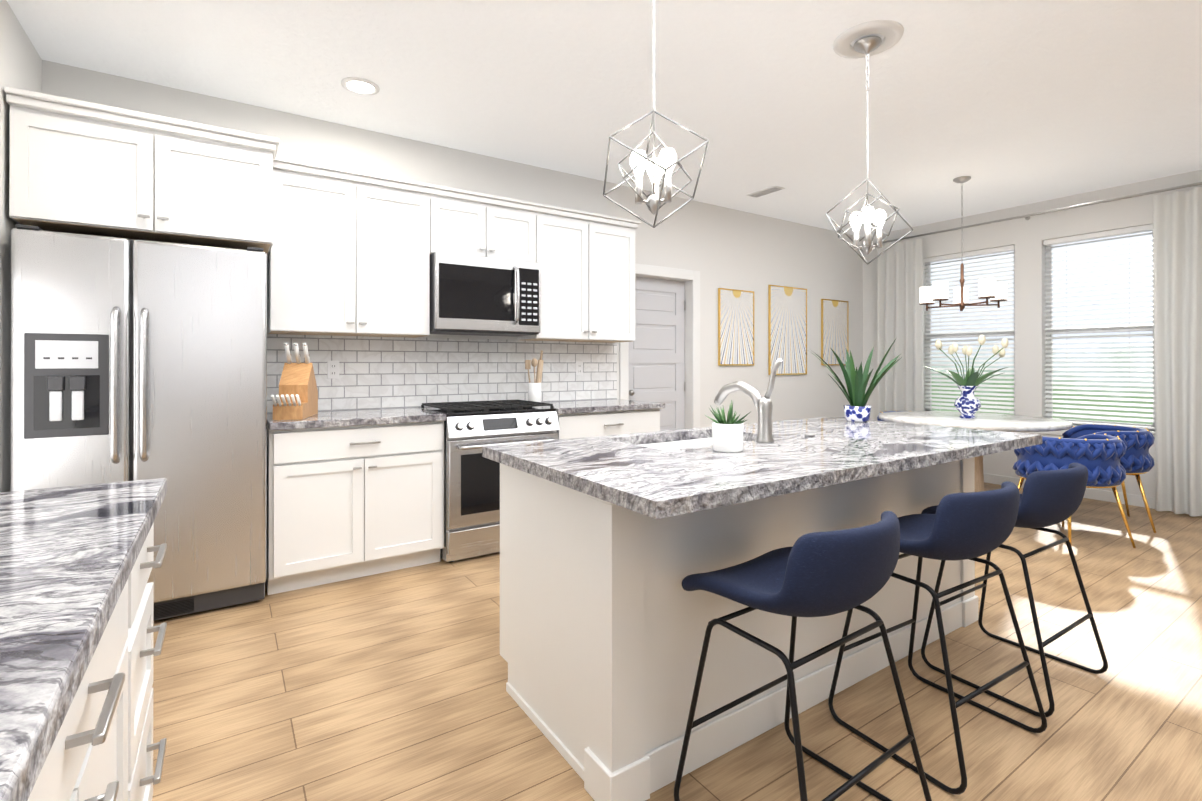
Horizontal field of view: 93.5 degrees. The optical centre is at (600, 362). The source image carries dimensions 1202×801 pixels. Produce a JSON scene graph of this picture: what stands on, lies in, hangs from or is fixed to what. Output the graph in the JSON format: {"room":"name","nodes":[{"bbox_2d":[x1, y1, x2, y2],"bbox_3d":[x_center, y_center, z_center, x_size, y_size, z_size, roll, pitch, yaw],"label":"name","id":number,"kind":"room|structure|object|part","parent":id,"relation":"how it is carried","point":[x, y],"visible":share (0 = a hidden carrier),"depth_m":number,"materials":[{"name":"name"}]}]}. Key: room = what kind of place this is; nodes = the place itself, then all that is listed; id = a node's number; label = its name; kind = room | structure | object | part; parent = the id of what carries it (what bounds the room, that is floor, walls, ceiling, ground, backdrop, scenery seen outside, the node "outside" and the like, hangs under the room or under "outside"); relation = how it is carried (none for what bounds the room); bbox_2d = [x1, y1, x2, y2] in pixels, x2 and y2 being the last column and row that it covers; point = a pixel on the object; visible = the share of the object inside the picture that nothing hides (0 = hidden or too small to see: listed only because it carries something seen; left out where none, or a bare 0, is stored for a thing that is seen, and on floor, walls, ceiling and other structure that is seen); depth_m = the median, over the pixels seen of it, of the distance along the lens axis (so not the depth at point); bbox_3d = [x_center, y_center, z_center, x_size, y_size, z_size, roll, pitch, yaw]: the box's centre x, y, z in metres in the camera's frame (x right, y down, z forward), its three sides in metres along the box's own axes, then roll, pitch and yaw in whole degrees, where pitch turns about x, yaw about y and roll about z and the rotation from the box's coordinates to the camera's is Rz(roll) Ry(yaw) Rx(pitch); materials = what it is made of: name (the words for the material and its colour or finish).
{"room":"dining room and kitchen","nodes":[
{"label":"dining room and kitchen","id":0,"kind":"room"},
{"bbox_2d":[0,0,41,491],"bbox_3d":[-0.976,-0.171,-0.069,0.140,2.770,7.000,0,0,-34],"label":"wall","id":1,"kind":"structure","parent":0,"point":[20,63],"depth_m":2.43,"materials":[{"name":"white paint"}]},
{"bbox_2d":[42,60,862,428],"bbox_3d":[0.135,-0.160,4.958,7.580,2.770,0.140,0,0,-34],"label":"wall","id":2,"kind":"structure","parent":0,"point":[726,248],"depth_m":5.29,"materials":[{"name":"white paint"}]},
{"bbox_2d":[4,86,275,257],"bbox_3d":[-2.272,-0.889,2.912,0.973,0.539,0.598,0,0,-34],"label":"upper cabinet","id":3,"kind":"object","parent":2,"relation":"attached to","point":[77,166],"depth_m":2.63,"materials":[{"name":"white wood"}]},
{"bbox_2d":[267,154,431,337],"bbox_3d":[-1.568,-0.667,3.543,0.895,0.980,0.328,0,0,-34],"label":"upper cabinet","id":4,"kind":"object","parent":2,"relation":"attached to","point":[347,252],"depth_m":3.38,"materials":[{"name":"white wood"}]},
{"bbox_2d":[267,333,616,412],"bbox_3d":[-0.956,0.066,4.142,2.620,0.485,0.008,0,0,-34],"label":"backsplash","id":5,"kind":"structure","parent":2,"relation":"attached to","point":[388,372],"depth_m":4.01,"materials":[{"name":"tile"}]},
{"bbox_2d":[327,361,338,378],"bbox_3d":[-1.717,0.045,3.626,0.070,0.115,0.006,0,0,-34],"label":"electrical outlet","id":6,"kind":"object","parent":5,"relation":"attached to","point":[332,369],"visible":1,"depth_m":3.62,"materials":[{"name":"white plastic"}]},
{"bbox_2d":[576,362,582,375],"bbox_3d":[-0.177,0.047,4.651,0.070,0.115,0.006,0,0,-34],"label":"electrical outlet","id":7,"kind":"object","parent":5,"relation":"attached to","point":[579,368],"visible":1,"depth_m":4.65,"materials":[{"name":"white plastic"}]},
{"bbox_2d":[432,184,539,340],"bbox_3d":[-0.877,-0.662,4.002,0.765,0.971,0.328,0,0,-34],"label":"upper cabinet","id":8,"kind":"object","parent":2,"relation":"attached to","point":[464,222],"depth_m":3.86,"materials":[{"name":"white wood"}]},
{"bbox_2d":[430,252,539,336],"bbox_3d":[-0.834,-0.454,3.939,0.747,0.507,0.475,0,0,-34],"label":"microwave","id":9,"kind":"object","parent":8,"relation":"attached to","point":[478,295],"visible":1,"depth_m":3.77,"materials":[{"name":"grey metal"}]},
{"bbox_2d":[540,204,639,342],"bbox_3d":[-0.183,-0.661,4.464,0.900,0.971,0.328,0,0,-34],"label":"upper cabinet","id":10,"kind":"object","parent":2,"relation":"attached to","point":[587,259],"depth_m":4.32,"materials":[{"name":"white wood"}]},
{"bbox_2d":[629,277,684,430],"bbox_3d":[0.508,0.220,5.210,0.748,2.000,0.125,0,0,-34],"label":"door","id":11,"kind":"structure","parent":2,"relation":"in","point":[657,360],"depth_m":5.28,"materials":[{"name":"grey paint"}]},
{"bbox_2d":[619,263,699,427],"bbox_3d":[0.553,0.176,5.141,0.940,2.100,0.018,0,0,-34],"label":"door frame","id":12,"kind":"structure","parent":2,"relation":"attached to","point":[660,271],"depth_m":5.35,"materials":[{"name":"white paint"}]},
{"bbox_2d":[718,288,753,365],"bbox_3d":[1.362,-0.353,5.678,0.500,0.760,0.021,0,0,-34],"label":"framed artwork","id":13,"kind":"object","parent":2,"relation":"attached to","point":[735,327],"visible":0.92,"depth_m":5.66,"materials":[{"name":"white paper"}]},
{"bbox_2d":[768,285,806,374],"bbox_3d":[2.028,-0.347,6.121,0.620,0.950,0.021,0,0,-34],"label":"framed artwork","id":14,"kind":"object","parent":2,"relation":"attached to","point":[787,325],"visible":0.92,"depth_m":6.11,"materials":[{"name":"white paper"}]},
{"bbox_2d":[821,299,848,364],"bbox_3d":[2.728,-0.351,6.586,0.500,0.760,0.021,0,0,-34],"label":"framed artwork","id":15,"kind":"object","parent":2,"relation":"attached to","point":[834,325],"visible":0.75,"depth_m":6.56,"materials":[{"name":"white paper"}]},
{"bbox_2d":[6,0,1201,236],"bbox_3d":[2.114,-1.577,1.997,7.590,0.050,7.310,0,0,-34],"label":"ceiling","id":16,"kind":"structure","parent":0,"point":[1004,104],"depth_m":3.11,"materials":[{"name":"white paint"}]},
{"bbox_2d":[341,77,379,94],"bbox_3d":[-1.345,-1.542,3.160,0.200,0.011,0.200,0,0,-34],"label":"recessed light","id":17,"kind":"object","parent":16,"relation":"in","point":[359,86],"visible":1,"depth_m":3.15,"materials":[{"name":"white paint"}]},
{"bbox_2d":[603,0,708,227],"bbox_3d":[0.185,-1.002,1.979,0.390,1.060,0.346,0,0,-34],"label":"pendant light","id":18,"kind":"object","parent":16,"relation":"hanging from","point":[666,161],"visible":1,"depth_m":1.95,"materials":[{"name":"silver metal"}]},
{"bbox_2d":[746,186,784,197],"bbox_3d":[1.482,-1.539,5.095,0.130,0.010,0.330,0,0,-34],"label":"ceiling vent","id":19,"kind":"object","parent":16,"relation":"in","point":[766,191],"visible":0.96,"depth_m":5.07,"materials":[{"name":"white metal"}]},
{"bbox_2d":[826,20,912,264],"bbox_3d":[1.276,-1.010,2.705,0.382,1.079,0.372,0,0,-34],"label":"pendant light","id":20,"kind":"object","parent":16,"relation":"hanging from","point":[892,31],"visible":1,"depth_m":2.68,"materials":[{"name":"silver metal"}]},
{"bbox_2d":[919,176,1006,310],"bbox_3d":[3.007,-0.987,4.739,0.622,1.114,0.621,0,0,-34],"label":"chandelier","id":21,"kind":"object","parent":16,"relation":"hanging from","point":[992,289],"visible":0.98,"depth_m":4.67,"materials":[{"name":"silver metal"}]},
{"bbox_2d":[152,482,1201,800],"bbox_3d":[2.297,1.244,2.112,8.030,0.050,7.310,0,0,-34],"label":"floor","id":22,"kind":"structure","parent":0,"point":[386,686],"depth_m":2.03,"materials":[{"name":"brown wood"}]},
{"bbox_2d":[36,566,139,800],"bbox_3d":[-0.911,0.778,0.530,0.624,0.876,0.910,0,0,-34],"label":"base cabinet","id":23,"kind":"object","parent":22,"relation":"on","point":[98,758],"depth_m":0.87,"materials":[{"name":"white wood"}]},
{"bbox_2d":[0,478,166,800],"bbox_3d":[-0.524,0.318,-0.027,0.650,0.040,3.212,0,0,-34],"label":"countertop","id":24,"kind":"structure","parent":23,"relation":"on","point":[69,555],"depth_m":0.74,"materials":[{"name":"grey stone"}]},
{"bbox_2d":[10,224,266,620],"bbox_3d":[-2.226,0.313,2.831,0.923,1.785,0.705,0,0,-34],"label":"refrigerator","id":25,"kind":"object","parent":22,"relation":"on","point":[132,360],"visible":0.85,"depth_m":2.62,"materials":[{"name":"grey metal"}]},
{"bbox_2d":[140,526,163,800],"bbox_3d":[-1.291,0.779,1.101,0.624,0.876,0.460,0,0,-34],"label":"base cabinet","id":26,"kind":"object","parent":22,"relation":"on","point":[147,779],"depth_m":1.33,"materials":[{"name":"white wood"}]},
{"bbox_2d":[265,423,443,594],"bbox_3d":[-1.492,0.784,3.408,0.915,0.876,0.624,0,0,-34],"label":"base cabinet","id":27,"kind":"object","parent":22,"relation":"on","point":[351,494],"depth_m":3.12,"materials":[{"name":"white wood"}]},
{"bbox_2d":[267,407,445,430],"bbox_3d":[-1.485,0.326,3.399,0.915,0.040,0.650,0,0,-34],"label":"countertop","id":28,"kind":"structure","parent":27,"relation":"on","point":[363,417],"depth_m":3.21,"materials":[{"name":"grey stone"}]},
{"bbox_2d":[271,342,317,419],"bbox_3d":[-1.715,0.095,3.172,0.143,0.421,0.453,0,0,-16],"label":"knife block","id":29,"kind":"object","parent":28,"relation":"on","point":[297,397],"visible":1,"depth_m":3.15,"materials":[{"name":"brown wood"}]},
{"bbox_2d":[418,400,559,561],"bbox_3d":[-0.756,0.750,3.819,0.752,0.945,0.717,0,0,-34],"label":"range","id":30,"kind":"object","parent":22,"relation":"on","point":[471,499],"visible":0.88,"depth_m":3.49,"materials":[{"name":"silver metal"}]},
{"bbox_2d":[556,407,664,439],"bbox_3d":[-0.092,0.786,4.341,0.920,0.876,0.624,0,0,-34],"label":"base cabinet","id":31,"kind":"object","parent":22,"relation":"on","point":[598,423],"depth_m":4.05,"materials":[{"name":"white wood"}]},
{"bbox_2d":[542,399,664,414],"bbox_3d":[-0.076,0.328,4.336,0.940,0.040,0.650,0,0,-34],"label":"countertop","id":32,"kind":"structure","parent":31,"relation":"on","point":[579,407],"depth_m":4.18,"materials":[{"name":"grey stone"}]},
{"bbox_2d":[525,351,543,401],"bbox_3d":[-0.492,0.108,4.210,0.136,0.400,0.111,0,0,-34],"label":"utensil crock","id":33,"kind":"object","parent":32,"relation":"on","point":[534,391],"visible":0.9,"depth_m":4.18,"materials":[{"name":"white ceramic"}]},
{"bbox_2d":[496,457,977,800],"bbox_3d":[0.685,0.790,2.424,2.118,0.860,0.803,0,0,-34],"label":"kitchen island","id":34,"kind":"object","parent":22,"relation":"on","point":[609,544],"depth_m":1.78,"materials":[{"name":"white wood"}]},
{"bbox_2d":[482,417,1041,520],"bbox_3d":[0.751,0.339,2.335,2.200,0.040,1.050,0,0,-34],"label":"island countertop","id":35,"kind":"structure","parent":34,"relation":"on","point":[657,475],"depth_m":1.90,"materials":[{"name":"grey stone"}]},
{"bbox_2d":[705,400,749,452],"bbox_3d":[0.459,0.226,2.056,0.156,0.183,0.179,0,0,-34],"label":"succulent","id":36,"kind":"object","parent":35,"relation":"on","point":[727,435],"visible":1,"depth_m":2.01,"materials":[{"name":"green plant"}]},
{"bbox_2d":[714,358,782,442],"bbox_3d":[0.606,0.150,2.355,0.072,0.336,0.362,0,0,-34],"label":"faucet","id":37,"kind":"object","parent":35,"relation":"on","point":[764,406],"visible":1,"depth_m":2.26,"materials":[{"name":"silver metal"}]},
{"bbox_2d":[805,433,814,436],"bbox_3d":[0.909,0.313,2.458,0.044,0.011,0.044,0,0,-34],"label":"switch","id":38,"kind":"object","parent":35,"relation":"on","point":[810,434],"visible":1,"depth_m":2.44,"materials":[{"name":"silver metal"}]},
{"bbox_2d":[808,339,901,421],"bbox_3d":[1.379,0.089,3.086,0.449,0.462,0.424,0,0,-34],"label":"snake plant","id":39,"kind":"object","parent":35,"relation":"on","point":[857,409],"visible":1,"depth_m":3.06,"materials":[{"name":"green plant"}]},
{"bbox_2d":[673,511,931,800],"bbox_3d":[0.521,0.798,1.514,0.525,0.838,0.496,0,0,-34],"label":"stool","id":40,"kind":"object","parent":22,"relation":"on","point":[819,574],"visible":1,"depth_m":1.33,"materials":[{"name":"blue fabric"}]},
{"bbox_3d":[0.517,0.520,1.518,0.503,0.289,0.512,0,0,-34],"label":"seat","id":41,"kind":"part","parent":40,"relation":"part of","materials":[{"name":"blue fabric"}]},
{"bbox_2d":[877,410,898,420],"bbox_3d":[3.100,0.863,5.644,0.695,0.732,0.695,0,0,-34],"label":"dining chair","id":42,"kind":"object","parent":22,"relation":"on","point":[878,419],"visible":0.08,"depth_m":5.78,"materials":[{"name":"blue fabric"}]},
{"bbox_2d":[828,481,1046,794],"bbox_3d":[1.097,0.799,1.896,0.529,0.838,0.500,0,0,-34],"label":"stool","id":43,"kind":"object","parent":22,"relation":"on","point":[973,526],"visible":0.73,"depth_m":1.70,"materials":[{"name":"blue fabric"}]},
{"bbox_3d":[1.093,0.521,1.903,0.505,0.289,0.513,0,0,-34],"label":"seat","id":44,"kind":"part","parent":43,"relation":"part of","materials":[{"name":"blue fabric"}]},
{"bbox_2d":[879,411,1072,491],"bbox_3d":[3.108,0.845,4.785,1.360,0.760,1.360,0,0,-34],"label":"dining table","id":45,"kind":"object","parent":22,"relation":"on","point":[1003,422],"visible":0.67,"depth_m":4.58,"materials":[{"name":"white stone"}]},
{"bbox_2d":[924,335,1008,417],"bbox_3d":[3.097,0.111,4.778,0.633,0.705,0.701,0,0,-34],"label":"vase","id":46,"kind":"object","parent":45,"relation":"on","point":[967,403],"visible":1,"depth_m":4.70,"materials":[{"name":"blue ceramic"}]},
{"bbox_2d":[921,463,1107,716],"bbox_3d":[1.610,0.800,2.245,0.522,0.838,0.492,0,0,-34],"label":"stool","id":47,"kind":"object","parent":22,"relation":"on","point":[1050,498],"visible":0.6,"depth_m":2.03,"materials":[{"name":"blue fabric"}]},
{"bbox_3d":[1.609,0.521,2.251,0.502,0.289,0.510,0,0,-34],"label":"seat","id":48,"kind":"part","parent":47,"relation":"part of","materials":[{"name":"blue fabric"}]},
{"bbox_2d":[1013,434,1135,547],"bbox_3d":[3.240,0.859,3.936,0.669,0.732,0.669,0,0,-34],"label":"dining chair","id":49,"kind":"object","parent":22,"relation":"on","point":[1098,456],"visible":0.83,"depth_m":3.70,"materials":[{"name":"blue fabric"}]},
{"bbox_2d":[1062,423,1155,532],"bbox_3d":[3.873,0.860,4.393,0.686,0.732,0.686,0,0,-34],"label":"dining chair","id":50,"kind":"object","parent":22,"relation":"on","point":[1136,459],"visible":0.62,"depth_m":4.13,"materials":[{"name":"blue fabric"}]},
{"bbox_2d":[863,170,1201,496],"bbox_3d":[5.201,-0.162,4.042,0.140,2.770,7.000,0,0,-34],"label":"wall","id":51,"kind":"structure","parent":0,"point":[1026,238],"depth_m":5.49,"materials":[{"name":"white paint"}]},
{"bbox_2d":[873,234,924,414],"bbox_3d":[3.392,-0.078,6.417,0.099,2.585,0.520,0,0,-34],"label":"curtain","id":52,"kind":"object","parent":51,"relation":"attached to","point":[900,268],"depth_m":6.41,"materials":[{"name":"white fabric"}]},
{"bbox_2d":[923,245,1014,414],"bbox_3d":[3.902,-0.297,6.000,0.115,1.750,0.900,0,0,-34],"label":"window","id":53,"kind":"structure","parent":51,"relation":"in","point":[928,399],"depth_m":5.95,"materials":[{"name":"white plastic"}]},
{"bbox_2d":[883,183,1196,241],"bbox_3d":[4.144,-1.409,5.389,0.130,0.044,3.348,0,0,-34],"label":"curtain rod","id":54,"kind":"object","parent":51,"relation":"attached to","point":[1027,217],"depth_m":5.27,"materials":[{"name":"silver metal"}]},
{"bbox_2d":[984,473,1186,513],"bbox_3d":[5.138,1.176,3.997,0.013,0.095,7.000,0,0,-34],"label":"baseboard","id":55,"kind":"structure","parent":51,"relation":"attached to","point":[1109,496],"depth_m":5.01,"materials":[{"name":"white paint"}]},
{"bbox_2d":[1039,425,1154,442],"bbox_3d":[4.457,0.626,5.082,0.145,0.100,0.880,0,0,-34],"label":"trim","id":56,"kind":"structure","parent":51,"relation":"attached to","point":[1061,432],"depth_m":5.29,"materials":[{"name":"white paint"}]},
{"bbox_2d":[1043,224,1154,429],"bbox_3d":[4.494,-0.299,5.109,0.115,1.750,0.800,0,0,-34],"label":"window","id":57,"kind":"structure","parent":51,"relation":"in","point":[1050,330],"depth_m":5.08,"materials":[{"name":"white plastic"}]},
{"bbox_2d":[1153,182,1201,516],"bbox_3d":[4.741,-0.083,4.390,0.099,2.585,0.650,0,0,-34],"label":"curtain","id":58,"kind":"object","parent":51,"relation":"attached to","point":[1177,252],"depth_m":4.54,"materials":[{"name":"white fabric"}]},
{"label":"outside","id":59,"kind":"structure","parent":0,"visible":0},
{"bbox_2d":[931,231,1152,424],"bbox_3d":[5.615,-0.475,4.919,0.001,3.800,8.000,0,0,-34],"label":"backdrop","id":60,"kind":"structure","parent":59,"point":[1083,292],"depth_m":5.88,"materials":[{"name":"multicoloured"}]}
]}

